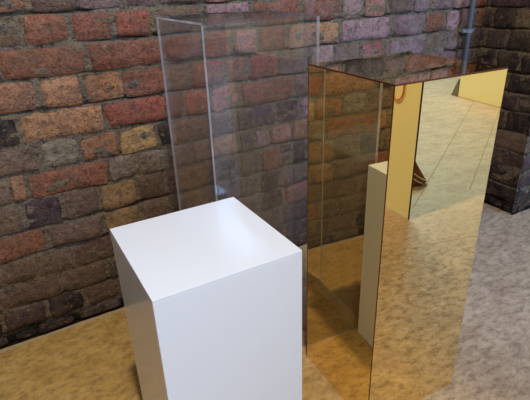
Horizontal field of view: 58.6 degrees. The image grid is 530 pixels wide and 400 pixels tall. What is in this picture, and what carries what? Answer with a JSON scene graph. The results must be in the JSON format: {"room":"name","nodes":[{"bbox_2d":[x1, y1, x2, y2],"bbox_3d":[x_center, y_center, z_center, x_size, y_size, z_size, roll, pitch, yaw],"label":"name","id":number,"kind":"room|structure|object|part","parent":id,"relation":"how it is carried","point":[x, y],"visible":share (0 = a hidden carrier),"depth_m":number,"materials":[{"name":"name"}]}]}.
{"room":"museum","nodes":[
{"label":"museum","id":0,"kind":"room"},
{"bbox_2d":[0,0,486,348],"bbox_3d":[-0.820,-0.628,1.100,4.298,2.402,0.051,-16,28,-27],"label":"wall","id":1,"kind":"structure","parent":0,"point":[86,148],"depth_m":1.56,"materials":[{"name":"brick"}]},
{"bbox_2d":[0,244,306,351],"bbox_3d":[-0.806,0.479,1.567,4.200,0.007,0.010,-16,28,-27],"label":"trim","id":2,"kind":"structure","parent":1,"relation":"attached to","point":[306,244],"depth_m":1.62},
{"bbox_2d":[459,0,475,60],"bbox_3d":[0.892,-1.060,1.965,0.063,2.300,0.062,-2,25,1],"label":"conduit pipe","id":3,"kind":"object","parent":1,"relation":"attached to","point":[468,30],"visible":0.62,"depth_m":2.08,"materials":[{"name":"metal"}]},
{"bbox_2d":[0,203,529,399],"bbox_3d":[4.077,1.292,-0.416,16.000,0.120,9.300,-16,28,-27],"label":"floor","id":4,"kind":"structure","parent":0,"point":[94,359],"depth_m":1.51,"materials":[{"name":"concrete"}]},
{"bbox_2d":[110,197,301,399],"bbox_3d":[-0.123,0.348,1.094,0.300,0.591,0.300,-15,28,-26],"label":"plinth","id":5,"kind":"object","parent":4,"relation":"on","point":[212,292],"visible":1,"depth_m":0.92,"materials":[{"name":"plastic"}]},
{"bbox_3d":[-0.196,0.299,1.212,0.300,0.585,0.006,-15,28,-26],"label":"panel","id":6,"kind":"part","parent":5,"relation":"part of","materials":[{"name":"white plastic"}]},
{"bbox_3d":[-0.250,0.385,1.031,0.006,0.585,0.288,-15,28,-26],"label":"panel","id":7,"kind":"part","parent":5,"relation":"part of","materials":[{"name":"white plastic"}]},
{"bbox_3d":[-0.132,0.083,0.971,0.300,0.006,0.300,-15,28,-26],"label":"panel","id":8,"kind":"part","parent":5,"relation":"part of","materials":[{"name":"white plastic"}]},
{"bbox_3d":[-0.050,0.402,0.979,0.300,0.585,0.006,-15,28,-26],"label":"panel","id":9,"kind":"part","parent":5,"relation":"part of","materials":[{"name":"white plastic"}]},
{"bbox_2d":[156,10,319,347],"bbox_3d":[-0.060,-0.005,1.372,0.300,0.992,0.300,-15,28,-26],"label":"plinth","id":10,"kind":"object","parent":4,"relation":"on","point":[251,15],"visible":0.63,"depth_m":1.13,"materials":[{"name":"glass"}]},
{"bbox_3d":[-0.134,-0.055,1.490,0.300,0.988,0.005,-15,28,-26],"label":"panel","id":11,"kind":"part","parent":10,"relation":"part of","materials":[{"name":"clear glass"}]},
{"bbox_3d":[-0.188,0.032,1.307,0.004,0.988,0.291,-15,28,-26],"label":"panel","id":12,"kind":"part","parent":10,"relation":"part of","materials":[{"name":"clear glass"}]},
{"bbox_3d":[-0.076,-0.452,1.163,0.300,0.004,0.300,-15,28,-26],"label":"panel","id":13,"kind":"part","parent":10,"relation":"part of","materials":[{"name":"clear glass"}]},
{"bbox_3d":[0.068,-0.038,1.438,0.005,0.988,0.291,-15,28,-26],"label":"panel","id":14,"kind":"part","parent":10,"relation":"part of","materials":[{"name":"clear glass"}]},
{"bbox_2d":[307,52,507,399],"bbox_3d":[0.317,0.105,1.228,0.300,0.889,0.300,-14,27,-24],"label":"plinth","id":15,"kind":"object","parent":4,"relation":"on","point":[400,145],"visible":1,"depth_m":1.07,"materials":[{"name":"gold metal"}]},
{"bbox_3d":[0.249,0.053,1.350,0.300,0.885,0.003,-14,27,-24],"label":"panel","id":16,"kind":"part","parent":15,"relation":"part of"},
{"label":"panel","id":17,"kind":"part","parent":15,"relation":"part of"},
{"bbox_3d":[0.302,-0.296,1.041,0.300,0.003,0.300,-14,27,-24],"label":"panel","id":18,"kind":"part","parent":15,"relation":"part of","materials":[{"name":"glass"}]},
{"bbox_3d":[0.385,0.161,1.108,0.300,0.885,0.003,-14,27,-24],"label":"panel","id":19,"kind":"part","parent":15,"relation":"part of","materials":[{"name":"metal"}]},
{"bbox_2d":[477,0,529,213],"bbox_3d":[1.083,-1.082,1.927,0.046,2.401,0.373,-16,28,-27],"label":"wall","id":20,"kind":"structure","parent":0,"point":[505,27],"depth_m":2.15,"materials":[{"name":"brick"}]},
{"bbox_2d":[511,124,529,214],"bbox_3d":[1.819,-1.205,2.133,1.574,2.401,0.046,-16,28,-27],"label":"wall pillar","id":21,"kind":"structure","parent":0,"point":[522,197],"depth_m":2.23,"materials":[{"name":"brick"}]}
]}

